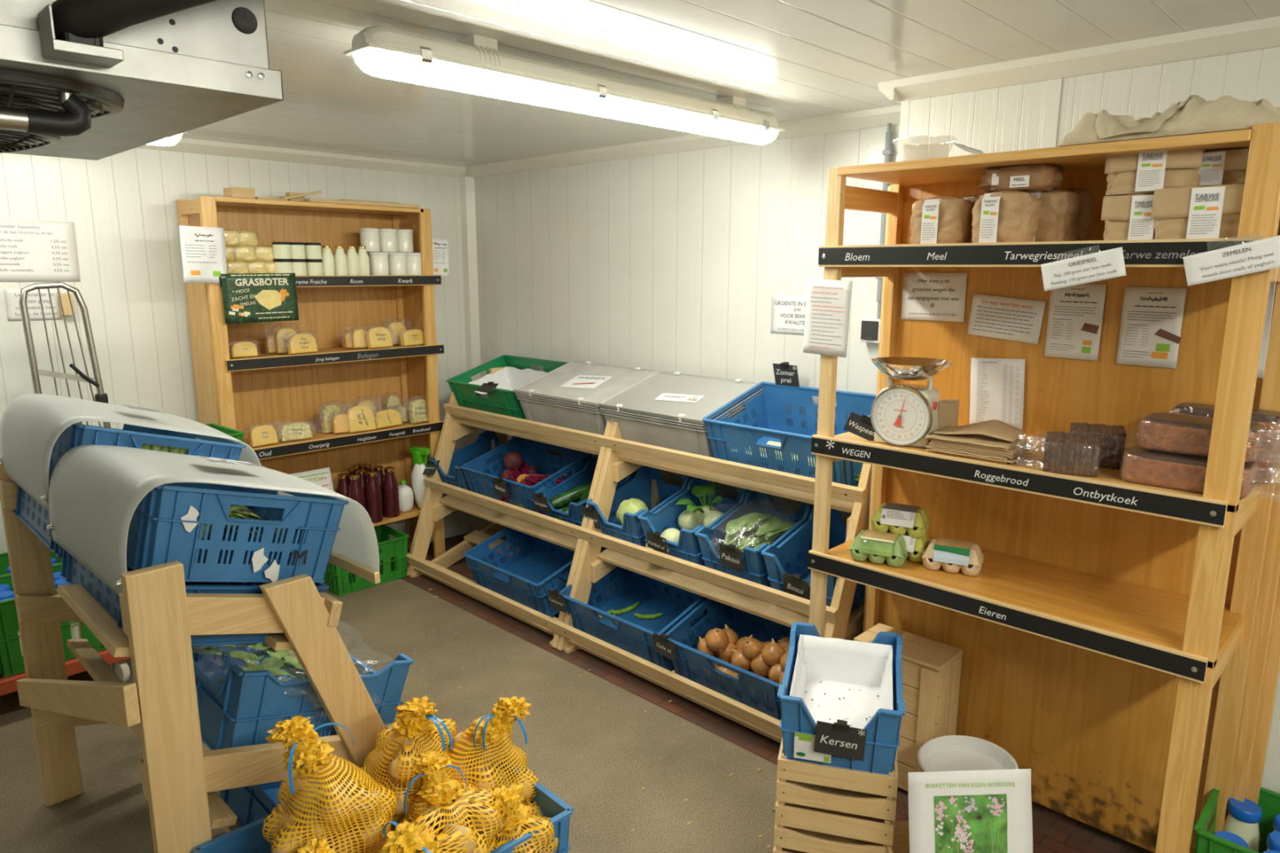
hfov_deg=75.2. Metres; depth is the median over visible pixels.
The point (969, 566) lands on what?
tray
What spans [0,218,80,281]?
paper notice
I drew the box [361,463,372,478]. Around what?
bottle
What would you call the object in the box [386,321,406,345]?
cheese wedge
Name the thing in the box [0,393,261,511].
cover
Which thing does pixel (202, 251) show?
print
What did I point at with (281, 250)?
jar
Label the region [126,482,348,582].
crate
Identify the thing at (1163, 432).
cake
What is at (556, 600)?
price card
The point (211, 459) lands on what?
print
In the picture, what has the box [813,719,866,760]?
price card
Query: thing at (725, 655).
onion
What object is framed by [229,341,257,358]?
cheese wedge
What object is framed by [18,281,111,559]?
trolley
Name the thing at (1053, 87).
trim
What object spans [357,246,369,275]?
bottle
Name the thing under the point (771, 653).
onion
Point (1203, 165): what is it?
print
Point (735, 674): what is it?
onion
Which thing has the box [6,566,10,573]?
milk bottle
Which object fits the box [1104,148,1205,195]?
flour bag
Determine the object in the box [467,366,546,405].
lining
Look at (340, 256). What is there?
bottle
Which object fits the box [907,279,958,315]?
print
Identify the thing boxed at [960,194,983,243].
flour bag
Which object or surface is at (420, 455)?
spray bottle
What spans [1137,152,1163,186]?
print
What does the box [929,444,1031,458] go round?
paper bag
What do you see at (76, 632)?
milk bottle
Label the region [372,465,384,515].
bottle
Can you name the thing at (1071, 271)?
print
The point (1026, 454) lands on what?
paper bag
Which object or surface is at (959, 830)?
print
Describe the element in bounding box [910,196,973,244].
flour bag
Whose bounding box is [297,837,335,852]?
net
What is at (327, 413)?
cheese wedge
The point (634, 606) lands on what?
pod
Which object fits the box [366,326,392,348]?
cheese wedge
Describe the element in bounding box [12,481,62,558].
crate
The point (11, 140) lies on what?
fan grille
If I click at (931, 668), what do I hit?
wooden crate
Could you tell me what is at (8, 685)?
dolly
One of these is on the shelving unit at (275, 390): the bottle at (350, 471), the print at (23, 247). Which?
the bottle at (350, 471)
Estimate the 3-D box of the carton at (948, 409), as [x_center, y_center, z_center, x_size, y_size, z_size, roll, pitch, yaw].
[0.863,-0.015,2.330,0.040,0.115,0.070,7,13,32]
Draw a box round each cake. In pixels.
[1121,445,1257,498]
[1137,413,1263,462]
[1170,402,1279,484]
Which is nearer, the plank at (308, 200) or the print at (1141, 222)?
the print at (1141, 222)
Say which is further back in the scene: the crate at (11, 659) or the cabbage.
the cabbage
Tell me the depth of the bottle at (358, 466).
4.43 m
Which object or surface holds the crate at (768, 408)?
on the stand at (622, 457)
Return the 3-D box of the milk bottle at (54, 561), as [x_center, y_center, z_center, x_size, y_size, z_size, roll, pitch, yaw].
[-2.413,0.670,3.402,0.079,0.254,0.080,10,15,43]
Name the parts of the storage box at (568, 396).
lid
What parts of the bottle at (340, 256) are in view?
lid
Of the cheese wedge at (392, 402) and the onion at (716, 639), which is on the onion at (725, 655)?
the onion at (716, 639)
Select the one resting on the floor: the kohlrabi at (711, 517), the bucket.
the bucket
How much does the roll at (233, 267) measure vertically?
0.079 m
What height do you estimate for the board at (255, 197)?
0.010 m
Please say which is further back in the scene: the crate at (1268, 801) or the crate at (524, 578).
the crate at (524, 578)
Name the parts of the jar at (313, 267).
lid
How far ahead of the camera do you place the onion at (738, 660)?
3.00 m
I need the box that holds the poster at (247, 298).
[220,273,298,324]
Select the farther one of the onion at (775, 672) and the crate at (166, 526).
the onion at (775, 672)
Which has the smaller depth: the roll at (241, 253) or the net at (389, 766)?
the net at (389, 766)
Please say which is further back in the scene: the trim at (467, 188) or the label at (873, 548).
the trim at (467, 188)
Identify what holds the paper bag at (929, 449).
on the shelving unit at (1118, 638)
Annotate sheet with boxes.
[951,142,984,154]
[1044,284,1106,360]
[1115,286,1186,368]
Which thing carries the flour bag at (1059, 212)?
on the shelving unit at (1118, 638)
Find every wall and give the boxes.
[0,147,472,553]
[474,124,899,635]
[897,47,1279,852]
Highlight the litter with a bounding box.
[395,588,770,848]
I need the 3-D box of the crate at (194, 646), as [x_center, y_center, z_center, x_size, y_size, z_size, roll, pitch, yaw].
[-1.325,0.514,2.473,0.586,0.312,0.436,10,15,43]
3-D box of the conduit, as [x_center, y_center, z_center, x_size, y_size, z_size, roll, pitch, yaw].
[0.894,-0.741,3.043,0.034,0.700,0.032,10,15,43]
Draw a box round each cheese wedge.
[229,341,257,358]
[248,425,278,447]
[264,334,275,354]
[274,327,296,354]
[279,422,312,441]
[287,333,317,355]
[319,404,343,433]
[332,413,348,434]
[342,332,352,348]
[346,405,376,433]
[351,328,367,348]
[355,400,375,413]
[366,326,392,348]
[373,409,402,428]
[384,395,401,409]
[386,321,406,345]
[395,406,407,422]
[400,329,424,346]
[408,399,427,423]
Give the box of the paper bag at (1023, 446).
[930,439,1031,453]
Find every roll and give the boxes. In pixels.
[223,230,239,246]
[225,246,234,261]
[226,260,248,273]
[232,244,256,262]
[235,230,258,246]
[246,261,266,273]
[252,245,275,262]
[265,260,275,273]
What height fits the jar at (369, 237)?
0.118 m
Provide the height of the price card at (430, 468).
0.085 m
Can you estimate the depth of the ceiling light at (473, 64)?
2.18 m
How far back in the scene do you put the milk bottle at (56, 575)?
3.22 m
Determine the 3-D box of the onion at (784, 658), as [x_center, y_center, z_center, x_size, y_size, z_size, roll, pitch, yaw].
[0.528,0.816,2.894,0.084,0.094,0.082,-3,11,-15]
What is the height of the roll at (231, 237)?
0.079 m
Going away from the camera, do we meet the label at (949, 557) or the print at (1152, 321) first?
the print at (1152, 321)
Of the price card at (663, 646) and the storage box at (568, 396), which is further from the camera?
the storage box at (568, 396)
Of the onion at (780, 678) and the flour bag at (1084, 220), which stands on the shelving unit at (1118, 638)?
the flour bag at (1084, 220)
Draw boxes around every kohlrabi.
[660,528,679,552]
[675,482,723,526]
[678,509,699,530]
[702,510,724,527]
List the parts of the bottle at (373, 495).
lid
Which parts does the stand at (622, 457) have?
leg, post, rail, rail, rail, leg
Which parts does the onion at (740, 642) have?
bulb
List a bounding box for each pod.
[598,608,614,618]
[611,601,639,614]
[634,613,662,619]
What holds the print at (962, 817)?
attached to the picture card at (980, 811)
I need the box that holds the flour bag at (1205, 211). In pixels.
[1151,184,1244,239]
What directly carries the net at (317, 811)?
on the net
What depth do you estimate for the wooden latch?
3.47 m
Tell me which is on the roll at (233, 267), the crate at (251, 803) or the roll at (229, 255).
the roll at (229, 255)
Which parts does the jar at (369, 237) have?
lid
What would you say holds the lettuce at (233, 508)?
in the crate at (166, 526)
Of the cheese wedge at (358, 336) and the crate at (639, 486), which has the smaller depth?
the crate at (639, 486)
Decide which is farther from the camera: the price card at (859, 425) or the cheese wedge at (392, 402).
the cheese wedge at (392, 402)
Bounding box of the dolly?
[0,648,130,696]
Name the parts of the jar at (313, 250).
lid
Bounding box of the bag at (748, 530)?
[724,512,799,551]
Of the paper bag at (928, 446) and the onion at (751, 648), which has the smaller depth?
the paper bag at (928, 446)
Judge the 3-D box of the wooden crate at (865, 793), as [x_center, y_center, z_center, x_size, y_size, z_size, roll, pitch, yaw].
[0.535,0.868,2.238,0.290,0.127,0.371,3,11,15]
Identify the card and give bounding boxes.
[289,467,333,491]
[422,458,439,475]
[477,382,498,391]
[493,476,508,497]
[532,492,550,514]
[546,588,566,613]
[581,506,600,529]
[646,531,666,554]
[653,631,675,662]
[719,543,742,572]
[773,361,799,387]
[782,572,809,599]
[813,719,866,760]
[843,412,875,440]
[907,768,1032,852]
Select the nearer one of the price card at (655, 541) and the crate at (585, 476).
the price card at (655, 541)
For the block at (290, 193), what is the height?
0.050 m
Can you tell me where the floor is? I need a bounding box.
[0,531,1154,852]
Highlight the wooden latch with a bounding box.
[58,293,75,315]
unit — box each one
[0,0,283,159]
[176,195,445,558]
[807,122,1279,852]
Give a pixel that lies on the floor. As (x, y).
(592, 743)
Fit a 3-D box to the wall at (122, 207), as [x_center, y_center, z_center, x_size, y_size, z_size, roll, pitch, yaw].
[-2.767,-0.053,3.286,0.100,2.260,5.180,10,15,43]
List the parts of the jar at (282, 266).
lid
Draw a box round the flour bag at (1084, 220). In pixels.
[1065,187,1093,240]
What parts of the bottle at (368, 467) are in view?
lid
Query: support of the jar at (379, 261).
on the shelving unit at (275, 390)
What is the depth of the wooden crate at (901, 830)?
2.15 m
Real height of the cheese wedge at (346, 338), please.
0.104 m
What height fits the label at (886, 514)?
0.023 m
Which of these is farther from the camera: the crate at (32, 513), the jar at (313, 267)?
the jar at (313, 267)
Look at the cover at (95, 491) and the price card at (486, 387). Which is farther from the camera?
the price card at (486, 387)
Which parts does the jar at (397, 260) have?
lid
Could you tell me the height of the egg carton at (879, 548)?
0.074 m
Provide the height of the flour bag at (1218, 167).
0.074 m
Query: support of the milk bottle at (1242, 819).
in the crate at (1268, 801)
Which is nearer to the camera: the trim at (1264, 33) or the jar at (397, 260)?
the trim at (1264, 33)
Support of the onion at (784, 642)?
on the onion
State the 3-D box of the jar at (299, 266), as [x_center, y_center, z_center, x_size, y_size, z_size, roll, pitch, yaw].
[-1.601,-0.741,3.890,0.079,0.078,0.079,10,15,43]
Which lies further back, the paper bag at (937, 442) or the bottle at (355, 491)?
the bottle at (355, 491)
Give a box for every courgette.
[549,483,589,508]
[555,499,579,510]
[555,501,578,520]
[578,488,590,502]
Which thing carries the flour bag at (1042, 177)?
on the flour bag at (1000, 216)
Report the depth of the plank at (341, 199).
4.16 m
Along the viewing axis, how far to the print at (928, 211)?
2.15 m
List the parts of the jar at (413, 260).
lid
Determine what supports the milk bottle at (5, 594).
in the crate at (11, 659)
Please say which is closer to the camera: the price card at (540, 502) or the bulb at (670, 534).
the bulb at (670, 534)
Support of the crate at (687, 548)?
on the stand at (622, 457)
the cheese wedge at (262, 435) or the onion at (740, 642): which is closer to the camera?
the onion at (740, 642)
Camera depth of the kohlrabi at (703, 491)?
3.45 m
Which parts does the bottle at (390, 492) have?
lid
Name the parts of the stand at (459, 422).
leg, rail, post, rail, rail, leg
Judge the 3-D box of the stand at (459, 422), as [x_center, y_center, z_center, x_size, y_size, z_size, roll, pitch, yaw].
[-0.551,0.338,4.150,1.255,1.122,0.746,10,15,43]
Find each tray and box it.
[848,548,908,567]
[871,519,930,537]
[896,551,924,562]
[922,556,983,576]
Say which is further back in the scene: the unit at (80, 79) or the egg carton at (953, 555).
the egg carton at (953, 555)
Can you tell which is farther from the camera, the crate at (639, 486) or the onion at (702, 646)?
the crate at (639, 486)
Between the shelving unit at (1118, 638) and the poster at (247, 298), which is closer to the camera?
the shelving unit at (1118, 638)
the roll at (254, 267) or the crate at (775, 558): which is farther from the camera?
the roll at (254, 267)
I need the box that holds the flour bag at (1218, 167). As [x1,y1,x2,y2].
[1198,148,1248,186]
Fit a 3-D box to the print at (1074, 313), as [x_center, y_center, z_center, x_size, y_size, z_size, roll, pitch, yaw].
[1.169,-0.284,2.231,0.118,0.170,0.003,10,15,43]
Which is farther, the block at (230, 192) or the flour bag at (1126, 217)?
the block at (230, 192)
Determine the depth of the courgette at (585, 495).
3.79 m
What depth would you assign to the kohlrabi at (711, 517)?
3.38 m
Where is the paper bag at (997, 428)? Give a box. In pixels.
[933,419,1026,442]
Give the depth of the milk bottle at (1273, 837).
1.98 m
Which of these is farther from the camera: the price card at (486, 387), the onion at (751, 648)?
the price card at (486, 387)
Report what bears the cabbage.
in the crate at (639, 486)
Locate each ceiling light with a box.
[147,131,187,146]
[343,25,785,145]
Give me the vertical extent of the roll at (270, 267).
0.079 m
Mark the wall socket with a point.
(869, 327)
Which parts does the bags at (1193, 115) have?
handle, handle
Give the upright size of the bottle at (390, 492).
0.262 m
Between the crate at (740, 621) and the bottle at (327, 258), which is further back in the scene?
the bottle at (327, 258)
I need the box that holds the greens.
[191,643,308,683]
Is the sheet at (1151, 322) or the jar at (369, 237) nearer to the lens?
the sheet at (1151, 322)
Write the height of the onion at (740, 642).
0.099 m
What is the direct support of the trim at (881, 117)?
attached to the wall at (673, 262)
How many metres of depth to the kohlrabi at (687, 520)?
3.45 m
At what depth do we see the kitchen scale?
2.26 m
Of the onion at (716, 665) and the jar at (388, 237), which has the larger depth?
the jar at (388, 237)
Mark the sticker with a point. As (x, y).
(804, 744)
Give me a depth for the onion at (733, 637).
3.13 m
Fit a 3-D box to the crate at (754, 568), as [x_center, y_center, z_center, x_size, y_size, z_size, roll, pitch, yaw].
[0.462,0.446,3.227,0.301,0.322,0.438,10,15,43]
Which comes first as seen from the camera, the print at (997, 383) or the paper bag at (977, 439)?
the paper bag at (977, 439)
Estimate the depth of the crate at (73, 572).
1.72 m
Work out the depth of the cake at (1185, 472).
1.83 m
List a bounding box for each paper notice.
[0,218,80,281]
[4,288,62,320]
[179,225,226,283]
[431,238,449,276]
[770,295,806,335]
[803,279,852,357]
[901,272,967,321]
[967,293,1045,344]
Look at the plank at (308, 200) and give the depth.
4.02 m
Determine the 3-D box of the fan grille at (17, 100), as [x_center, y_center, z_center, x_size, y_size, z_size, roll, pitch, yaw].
[-0.936,-0.463,1.209,0.313,0.040,0.313,10,15,43]
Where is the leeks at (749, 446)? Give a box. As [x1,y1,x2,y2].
[749,445,813,466]
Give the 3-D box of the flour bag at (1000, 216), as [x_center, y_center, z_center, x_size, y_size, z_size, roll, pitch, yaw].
[0.901,-0.514,2.053,0.154,0.134,0.118,9,14,40]
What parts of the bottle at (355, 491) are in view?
lid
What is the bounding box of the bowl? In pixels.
[870,356,952,390]
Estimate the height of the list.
0.212 m
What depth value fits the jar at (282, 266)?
3.81 m
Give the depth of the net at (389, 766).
1.71 m
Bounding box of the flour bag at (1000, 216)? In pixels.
[971,191,1041,243]
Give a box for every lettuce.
[201,505,261,538]
[202,504,306,541]
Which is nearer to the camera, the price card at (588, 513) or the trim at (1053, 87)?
the trim at (1053, 87)
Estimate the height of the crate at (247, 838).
0.248 m
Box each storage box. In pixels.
[513,360,657,435]
[597,370,763,457]
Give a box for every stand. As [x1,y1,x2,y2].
[0,462,408,852]
[405,367,645,648]
[554,422,872,743]
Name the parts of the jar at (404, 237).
lid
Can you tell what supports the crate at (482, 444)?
on the stand at (459, 422)
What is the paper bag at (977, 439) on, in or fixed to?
on the paper bag at (1024, 442)
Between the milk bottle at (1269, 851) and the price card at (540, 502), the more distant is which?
the price card at (540, 502)
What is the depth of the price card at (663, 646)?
3.09 m
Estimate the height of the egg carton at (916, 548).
0.072 m
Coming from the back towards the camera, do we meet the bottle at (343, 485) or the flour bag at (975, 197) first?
the bottle at (343, 485)
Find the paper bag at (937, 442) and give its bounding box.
[930,441,1032,455]
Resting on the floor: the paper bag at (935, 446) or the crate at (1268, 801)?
the crate at (1268, 801)
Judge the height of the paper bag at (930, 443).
0.006 m
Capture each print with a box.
[0,224,69,271]
[14,293,57,315]
[185,233,220,276]
[204,457,252,464]
[297,471,328,487]
[432,242,447,272]
[774,301,806,331]
[809,284,844,348]
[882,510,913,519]
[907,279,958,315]
[921,204,936,239]
[925,782,1013,852]
[934,795,1004,852]
[973,299,1036,334]
[976,361,1019,424]
[981,200,996,235]
[1011,177,1026,186]
[1049,288,1099,353]
[1051,257,1116,284]
[1123,292,1181,359]
[1130,200,1152,235]
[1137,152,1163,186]
[1189,193,1219,234]
[1200,247,1274,278]
[1201,155,1222,182]
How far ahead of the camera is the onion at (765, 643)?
3.03 m
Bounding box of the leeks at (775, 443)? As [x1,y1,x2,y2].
[766,440,781,446]
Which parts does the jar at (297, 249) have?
lid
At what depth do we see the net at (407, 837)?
1.47 m
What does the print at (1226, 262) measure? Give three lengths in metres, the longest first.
0.121 x 0.060 x 0.001 m
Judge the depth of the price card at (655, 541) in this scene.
3.32 m
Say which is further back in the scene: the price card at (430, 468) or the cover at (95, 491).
the price card at (430, 468)
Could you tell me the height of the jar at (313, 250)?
0.078 m
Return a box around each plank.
[302,198,419,208]
[341,199,400,204]
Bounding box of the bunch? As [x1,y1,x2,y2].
[497,451,567,509]
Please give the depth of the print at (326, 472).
4.14 m
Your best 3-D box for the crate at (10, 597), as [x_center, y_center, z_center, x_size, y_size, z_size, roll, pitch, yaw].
[-2.257,0.748,2.993,0.079,0.254,0.080,10,15,43]
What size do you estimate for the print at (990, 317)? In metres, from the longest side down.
0.167 x 0.089 x 0.004 m
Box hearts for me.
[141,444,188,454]
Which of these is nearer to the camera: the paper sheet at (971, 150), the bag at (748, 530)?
the paper sheet at (971, 150)
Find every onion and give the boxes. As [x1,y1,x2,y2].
[697,636,715,656]
[703,663,719,682]
[705,627,728,652]
[716,666,733,681]
[717,640,736,662]
[722,623,739,645]
[730,648,751,670]
[730,671,741,694]
[736,634,752,649]
[741,637,763,659]
[750,648,771,676]
[760,638,785,666]
[761,640,771,647]
[768,662,782,684]
[777,636,790,652]
[778,671,784,684]
[779,651,788,671]
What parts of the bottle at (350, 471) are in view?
lid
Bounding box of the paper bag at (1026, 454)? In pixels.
[930,448,1032,463]
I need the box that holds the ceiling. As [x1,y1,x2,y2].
[182,0,1279,167]
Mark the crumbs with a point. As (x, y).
(821, 681)
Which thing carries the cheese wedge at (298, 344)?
on the shelving unit at (275, 390)
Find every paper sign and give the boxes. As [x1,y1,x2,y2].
[1040,246,1125,291]
[1182,235,1279,286]
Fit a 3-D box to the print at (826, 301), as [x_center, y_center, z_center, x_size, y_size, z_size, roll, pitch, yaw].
[0.518,-0.304,2.314,0.107,0.174,0.002,10,15,43]
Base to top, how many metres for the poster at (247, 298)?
0.217 m
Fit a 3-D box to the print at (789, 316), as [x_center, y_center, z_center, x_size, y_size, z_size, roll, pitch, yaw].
[0.637,-0.446,3.370,0.226,0.118,0.001,10,15,43]
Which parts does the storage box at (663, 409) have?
lid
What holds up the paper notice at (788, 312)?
attached to the wall at (673, 262)
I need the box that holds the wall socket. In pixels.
[859,318,880,343]
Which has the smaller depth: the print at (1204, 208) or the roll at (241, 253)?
the print at (1204, 208)
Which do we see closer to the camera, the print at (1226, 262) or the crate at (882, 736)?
the print at (1226, 262)
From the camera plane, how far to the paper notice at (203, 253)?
3.53 m
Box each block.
[222,186,254,199]
[285,191,305,201]
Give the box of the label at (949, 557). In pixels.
[933,544,969,570]
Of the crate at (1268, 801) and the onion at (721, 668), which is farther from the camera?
the onion at (721, 668)
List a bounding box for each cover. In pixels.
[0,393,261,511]
[46,444,380,595]
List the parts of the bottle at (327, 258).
lid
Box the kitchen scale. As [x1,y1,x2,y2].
[870,356,952,448]
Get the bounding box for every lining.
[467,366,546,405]
[789,634,893,728]
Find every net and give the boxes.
[262,715,396,852]
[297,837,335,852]
[349,695,461,837]
[377,821,477,852]
[393,750,502,852]
[444,696,540,820]
[486,783,558,852]
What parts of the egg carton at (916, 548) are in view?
lid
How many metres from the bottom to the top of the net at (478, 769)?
0.299 m
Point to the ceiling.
(789, 60)
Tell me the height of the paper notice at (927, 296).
0.143 m
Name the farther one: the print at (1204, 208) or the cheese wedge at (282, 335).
the cheese wedge at (282, 335)
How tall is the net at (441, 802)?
0.224 m
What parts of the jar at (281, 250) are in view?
lid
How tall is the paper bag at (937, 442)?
0.006 m
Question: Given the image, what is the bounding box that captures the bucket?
[917,735,1018,772]
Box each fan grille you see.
[0,83,111,118]
[0,128,50,153]
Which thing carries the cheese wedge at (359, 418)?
on the shelving unit at (275, 390)
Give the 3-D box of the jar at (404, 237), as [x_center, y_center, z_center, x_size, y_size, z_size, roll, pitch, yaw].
[-1.229,-0.965,4.332,0.096,0.118,0.096,10,15,43]
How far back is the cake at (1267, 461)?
1.86 m
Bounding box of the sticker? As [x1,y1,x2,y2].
[793,732,831,763]
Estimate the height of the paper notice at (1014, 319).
0.135 m
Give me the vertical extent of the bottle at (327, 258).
0.145 m
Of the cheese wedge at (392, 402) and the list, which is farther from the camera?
the cheese wedge at (392, 402)
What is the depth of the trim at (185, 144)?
4.09 m
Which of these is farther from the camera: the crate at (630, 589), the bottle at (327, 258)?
the bottle at (327, 258)
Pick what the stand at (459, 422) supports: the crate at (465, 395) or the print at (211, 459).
the crate at (465, 395)
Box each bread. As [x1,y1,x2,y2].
[1042,431,1100,476]
[1069,422,1126,468]
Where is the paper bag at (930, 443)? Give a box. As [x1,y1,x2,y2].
[928,442,1029,457]
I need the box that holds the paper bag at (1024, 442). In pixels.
[925,437,1027,450]
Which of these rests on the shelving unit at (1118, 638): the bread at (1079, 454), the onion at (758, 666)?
the bread at (1079, 454)
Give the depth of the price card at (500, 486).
4.00 m
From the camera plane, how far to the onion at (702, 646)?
3.12 m
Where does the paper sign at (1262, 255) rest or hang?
attached to the shelving unit at (1118, 638)
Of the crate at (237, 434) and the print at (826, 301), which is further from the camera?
the crate at (237, 434)
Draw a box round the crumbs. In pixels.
[805,680,880,725]
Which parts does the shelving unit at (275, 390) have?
post, rail, panel, post, panel, rail, rail, rail, post, rail, panel, post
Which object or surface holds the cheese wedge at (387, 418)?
on the shelving unit at (275, 390)
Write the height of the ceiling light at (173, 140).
0.130 m
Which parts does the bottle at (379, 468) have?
lid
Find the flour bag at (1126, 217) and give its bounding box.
[1101,194,1155,240]
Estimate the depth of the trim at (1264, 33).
2.14 m
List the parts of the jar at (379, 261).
lid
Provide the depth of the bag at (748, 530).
3.18 m
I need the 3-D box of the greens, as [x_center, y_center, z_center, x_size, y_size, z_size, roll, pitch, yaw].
[-0.881,0.552,2.050,0.375,0.252,0.565,-9,14,-41]
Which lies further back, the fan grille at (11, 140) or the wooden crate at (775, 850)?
the wooden crate at (775, 850)
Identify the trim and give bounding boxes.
[137,137,466,177]
[459,176,485,531]
[465,105,901,177]
[877,80,901,103]
[893,16,1279,102]
[1040,78,1062,148]
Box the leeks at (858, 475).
[791,455,861,480]
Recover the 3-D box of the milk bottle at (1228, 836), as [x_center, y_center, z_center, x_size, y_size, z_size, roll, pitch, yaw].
[1.399,1.104,1.993,0.080,0.254,0.079,10,15,43]
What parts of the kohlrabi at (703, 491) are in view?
bulb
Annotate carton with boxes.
[848,529,908,567]
[870,502,930,537]
[886,528,930,562]
[921,537,983,576]
[937,398,959,430]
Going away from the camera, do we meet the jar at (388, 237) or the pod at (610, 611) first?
the pod at (610, 611)
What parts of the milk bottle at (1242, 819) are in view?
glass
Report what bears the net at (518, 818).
in the crate at (247, 838)
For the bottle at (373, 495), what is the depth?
4.27 m
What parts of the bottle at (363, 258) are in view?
lid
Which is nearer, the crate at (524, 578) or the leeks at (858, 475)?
the leeks at (858, 475)
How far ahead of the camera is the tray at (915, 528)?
2.38 m
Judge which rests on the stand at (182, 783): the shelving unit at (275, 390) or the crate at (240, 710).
the crate at (240, 710)
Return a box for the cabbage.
[616,497,648,526]
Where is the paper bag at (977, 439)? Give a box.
[925,433,1026,448]
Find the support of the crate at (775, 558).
on the stand at (622, 457)
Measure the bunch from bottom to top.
0.211 m
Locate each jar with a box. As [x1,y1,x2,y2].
[271,241,291,259]
[273,259,292,273]
[290,242,305,259]
[291,259,306,275]
[304,242,321,259]
[305,259,323,275]
[359,227,379,252]
[368,252,389,275]
[378,228,397,252]
[387,252,407,275]
[396,229,413,253]
[405,253,422,275]
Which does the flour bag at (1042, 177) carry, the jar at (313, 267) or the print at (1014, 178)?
the print at (1014, 178)
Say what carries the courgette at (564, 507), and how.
in the crate at (585, 476)
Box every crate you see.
[0,549,62,575]
[0,563,106,677]
[0,597,22,655]
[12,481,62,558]
[48,422,245,484]
[59,533,328,646]
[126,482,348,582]
[191,644,413,750]
[191,737,573,852]
[192,645,266,662]
[204,423,244,442]
[219,776,332,848]
[323,524,408,595]
[428,430,515,491]
[446,355,568,419]
[460,436,591,515]
[462,527,604,617]
[535,456,638,526]
[559,566,719,671]
[586,465,693,546]
[637,476,750,566]
[665,598,791,719]
[694,489,813,587]
[702,381,875,486]
[760,506,865,613]
[773,800,893,852]
[773,804,808,852]
[776,736,897,821]
[777,622,905,775]
[853,622,963,791]
[873,820,909,852]
[1193,786,1279,852]
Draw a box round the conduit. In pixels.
[875,123,894,319]
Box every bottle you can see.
[0,584,10,591]
[0,591,14,599]
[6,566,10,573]
[51,558,57,564]
[53,571,62,581]
[54,577,68,588]
[70,622,82,639]
[321,245,334,275]
[333,245,347,275]
[335,473,349,497]
[345,467,356,482]
[346,245,359,275]
[346,474,365,509]
[355,463,364,470]
[355,469,367,490]
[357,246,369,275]
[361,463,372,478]
[364,471,382,522]
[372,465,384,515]
[382,466,399,517]
[398,479,413,512]
[409,446,430,508]
[1213,831,1248,848]
[1222,797,1262,852]
[1262,849,1279,852]
[1266,813,1279,848]
[1266,831,1279,851]
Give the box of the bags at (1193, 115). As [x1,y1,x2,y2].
[1057,94,1279,146]
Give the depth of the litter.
2.69 m
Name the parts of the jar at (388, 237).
lid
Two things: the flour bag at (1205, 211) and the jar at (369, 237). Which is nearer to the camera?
the flour bag at (1205, 211)
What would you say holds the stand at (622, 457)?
on the floor
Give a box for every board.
[254,196,287,200]
[279,191,322,199]
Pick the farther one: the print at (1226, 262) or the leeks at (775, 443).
the leeks at (775, 443)
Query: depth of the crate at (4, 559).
3.40 m
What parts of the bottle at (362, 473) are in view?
lid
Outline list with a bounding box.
[968,357,1025,430]
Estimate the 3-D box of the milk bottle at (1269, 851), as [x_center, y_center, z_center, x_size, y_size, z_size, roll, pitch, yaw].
[1.467,1.117,1.928,0.080,0.254,0.079,10,15,43]
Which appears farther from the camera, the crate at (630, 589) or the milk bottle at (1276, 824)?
the crate at (630, 589)
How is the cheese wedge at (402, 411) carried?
on the shelving unit at (275, 390)
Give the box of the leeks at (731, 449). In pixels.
[731,448,798,469]
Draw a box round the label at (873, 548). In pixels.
[860,536,893,560]
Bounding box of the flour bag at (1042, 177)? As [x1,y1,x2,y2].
[977,163,1065,193]
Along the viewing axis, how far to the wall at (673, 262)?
3.79 m
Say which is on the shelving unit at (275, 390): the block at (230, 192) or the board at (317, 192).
the block at (230, 192)
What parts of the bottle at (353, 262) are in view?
lid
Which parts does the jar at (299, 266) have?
lid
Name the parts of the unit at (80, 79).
casing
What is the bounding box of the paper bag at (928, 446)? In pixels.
[925,444,1009,460]
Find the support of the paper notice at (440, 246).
attached to the shelving unit at (275, 390)
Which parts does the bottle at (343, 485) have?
lid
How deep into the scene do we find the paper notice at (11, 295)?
3.42 m
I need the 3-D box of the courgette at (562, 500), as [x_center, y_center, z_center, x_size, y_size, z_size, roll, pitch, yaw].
[-0.279,0.314,3.897,0.312,0.113,0.062,-5,12,-25]
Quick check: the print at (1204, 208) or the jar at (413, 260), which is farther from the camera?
the jar at (413, 260)
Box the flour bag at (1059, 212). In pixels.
[1031,189,1079,241]
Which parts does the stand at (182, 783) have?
post, post, rail, leg, rail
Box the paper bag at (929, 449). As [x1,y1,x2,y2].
[925,448,1008,463]
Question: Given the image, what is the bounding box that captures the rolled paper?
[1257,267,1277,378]
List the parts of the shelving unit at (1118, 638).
post, rail, rail, rail, post, post, rail, rail, rail, post, rail, post, rail, post, post, rail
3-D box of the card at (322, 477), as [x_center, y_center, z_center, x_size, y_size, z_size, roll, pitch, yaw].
[-1.622,0.374,4.114,0.234,0.308,0.077,-8,14,-38]
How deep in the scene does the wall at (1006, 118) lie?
2.22 m
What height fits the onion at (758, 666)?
0.100 m
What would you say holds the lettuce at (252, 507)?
in the crate at (166, 526)

